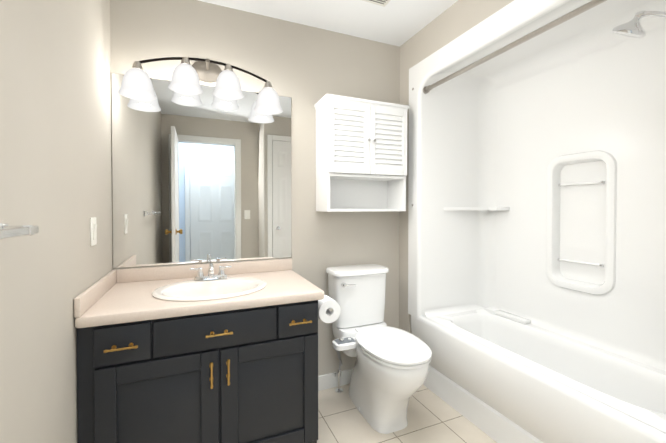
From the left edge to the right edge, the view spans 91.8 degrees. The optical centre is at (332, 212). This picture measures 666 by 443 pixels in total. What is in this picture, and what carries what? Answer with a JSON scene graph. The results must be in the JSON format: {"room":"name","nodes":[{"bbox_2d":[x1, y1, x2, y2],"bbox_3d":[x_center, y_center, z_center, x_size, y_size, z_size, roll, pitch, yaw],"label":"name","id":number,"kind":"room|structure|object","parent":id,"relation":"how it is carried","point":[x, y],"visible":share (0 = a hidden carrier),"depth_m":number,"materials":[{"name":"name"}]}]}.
{"room":"bathroom","nodes":[
{"label":"bathroom","id":0,"kind":"room"},
{"bbox_2d":[0,0,112,442],"bbox_3d":[-0.683,0.012,0.463,0.100,2.330,2.520,0,1,-23],"label":"wall","id":1,"kind":"structure","parent":0,"point":[55,133],"depth_m":0.95,"materials":[{"name":"paint"}]},
{"bbox_2d":[0,223,38,238],"bbox_3d":[-0.580,0.042,0.447,0.074,0.048,0.570,0,1,-23],"label":"towel rail","id":2,"kind":"object","parent":1,"relation":"attached to","point":[8,231],"visible":1,"depth_m":0.66,"materials":[{"name":"silver metal"}]},
{"bbox_2d":[90,217,96,245],"bbox_3d":[-0.989,0.080,1.339,0.013,0.116,0.072,0,1,-23],"label":"light switch","id":3,"kind":"object","parent":1,"relation":"attached to","point":[93,233],"visible":1,"depth_m":1.32,"materials":[{"name":"white plastic"}]},
{"bbox_2d":[110,0,399,375],"bbox_3d":[-0.394,-0.010,2.017,1.837,2.330,0.120,0,1,-23],"label":"wall","id":4,"kind":"structure","parent":0,"point":[305,68],"depth_m":2.03,"materials":[{"name":"paint"}]},
{"bbox_2d":[118,57,282,114],"bbox_3d":[-0.668,-0.710,1.719,0.802,0.271,0.194,0,1,-23],"label":"sconce","id":5,"kind":"object","parent":4,"relation":"attached to","point":[136,84],"visible":1,"depth_m":1.69,"materials":[{"name":"white glass"}]},
{"bbox_2d":[111,73,291,267],"bbox_3d":[-0.688,-0.215,1.819,0.936,0.996,0.008,0,1,-23],"label":"mirror","id":6,"kind":"object","parent":4,"relation":"attached to","point":[205,176],"visible":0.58,"depth_m":1.79,"materials":[{"name":"clear glass"}]},
{"bbox_2d":[318,369,352,390],"bbox_3d":[0.106,1.105,2.171,0.807,0.095,0.014,0,1,-23],"label":"baseboard","id":7,"kind":"structure","parent":4,"relation":"attached to","point":[327,381],"depth_m":2.12,"materials":[{"name":"white wood"}]},
{"bbox_2d":[314,94,408,211],"bbox_3d":[0.190,-0.345,2.055,0.572,0.679,0.248,0,1,-23],"label":"upper cabinet","id":8,"kind":"object","parent":4,"relation":"attached to","point":[361,155],"visible":1,"depth_m":1.99,"materials":[{"name":"white paint"}]},
{"bbox_2d":[198,0,457,46],"bbox_3d":[0.739,-1.202,0.350,2.647,0.100,4.200,0,1,-23],"label":"ceiling","id":9,"kind":"structure","parent":0,"point":[399,23],"depth_m":1.91,"materials":[{"name":"white paint"}]},
{"bbox_2d":[362,0,390,6],"bbox_3d":[0.221,-1.163,1.652,0.270,0.013,0.270,0,1,-23],"label":"ceiling vent","id":10,"kind":"object","parent":9,"relation":"in","point":[383,3],"visible":0.96,"depth_m":1.78,"materials":[{"name":"white plastic"}]},
{"bbox_2d":[399,39,411,333],"bbox_3d":[0.803,-0.016,2.455,0.710,2.330,0.240,0,1,-23],"label":"wall","id":11,"kind":"structure","parent":0,"point":[404,320],"depth_m":2.26,"materials":[{"name":"paint"}]},
{"bbox_2d":[317,384,496,442],"bbox_3d":[0.739,1.228,0.385,2.647,0.100,4.200,0,1,-23],"label":"floor","id":12,"kind":"structure","parent":0,"point":[432,417],"depth_m":1.76,"materials":[{"name":"tile"}]},
{"bbox_2d":[74,258,339,442],"bbox_3d":[-0.526,0.712,1.577,1.039,0.898,0.601,0,1,-23],"label":"bathroom vanity","id":13,"kind":"object","parent":12,"relation":"on","point":[227,352],"visible":1,"depth_m":1.32,"materials":[{"name":"grey wood"}]},
{"bbox_2d":[152,277,265,300],"bbox_3d":[-0.571,0.430,1.531,0.504,0.162,0.414,0,1,-23],"label":"sink","id":14,"kind":"object","parent":13,"relation":"in","point":[200,288],"depth_m":1.59,"materials":[{"name":"white ceramic"}]},
{"bbox_2d":[189,263,231,280],"bbox_3d":[-0.618,0.305,1.642,0.206,0.085,0.143,0,1,-23],"label":"faucet","id":15,"kind":"object","parent":13,"relation":"on","point":[221,276],"depth_m":1.66,"materials":[{"name":"silver metal"}]},
{"bbox_2d":[326,264,431,433],"bbox_3d":[0.225,0.756,1.823,0.438,0.803,0.714,0,1,-23],"label":"toilet","id":16,"kind":"object","parent":12,"relation":"on","point":[389,372],"visible":0.98,"depth_m":1.77,"materials":[{"name":"white ceramic"}]},
{"bbox_2d":[408,0,665,442],"bbox_3d":[1.085,0.102,1.626,0.614,2.124,1.500,0,1,-23],"label":"bathtub","id":17,"kind":"object","parent":12,"relation":"on","point":[537,230],"visible":0.98,"depth_m":1.75,"materials":[{"name":"white plastic"}]},
{"bbox_2d":[410,0,513,67],"bbox_3d":[1.096,-1.067,1.615,0.610,0.205,1.510,0,1,-23],"label":"wall","id":18,"kind":"structure","parent":0,"point":[458,18],"depth_m":1.84,"materials":[{"name":"paint"}]}
]}

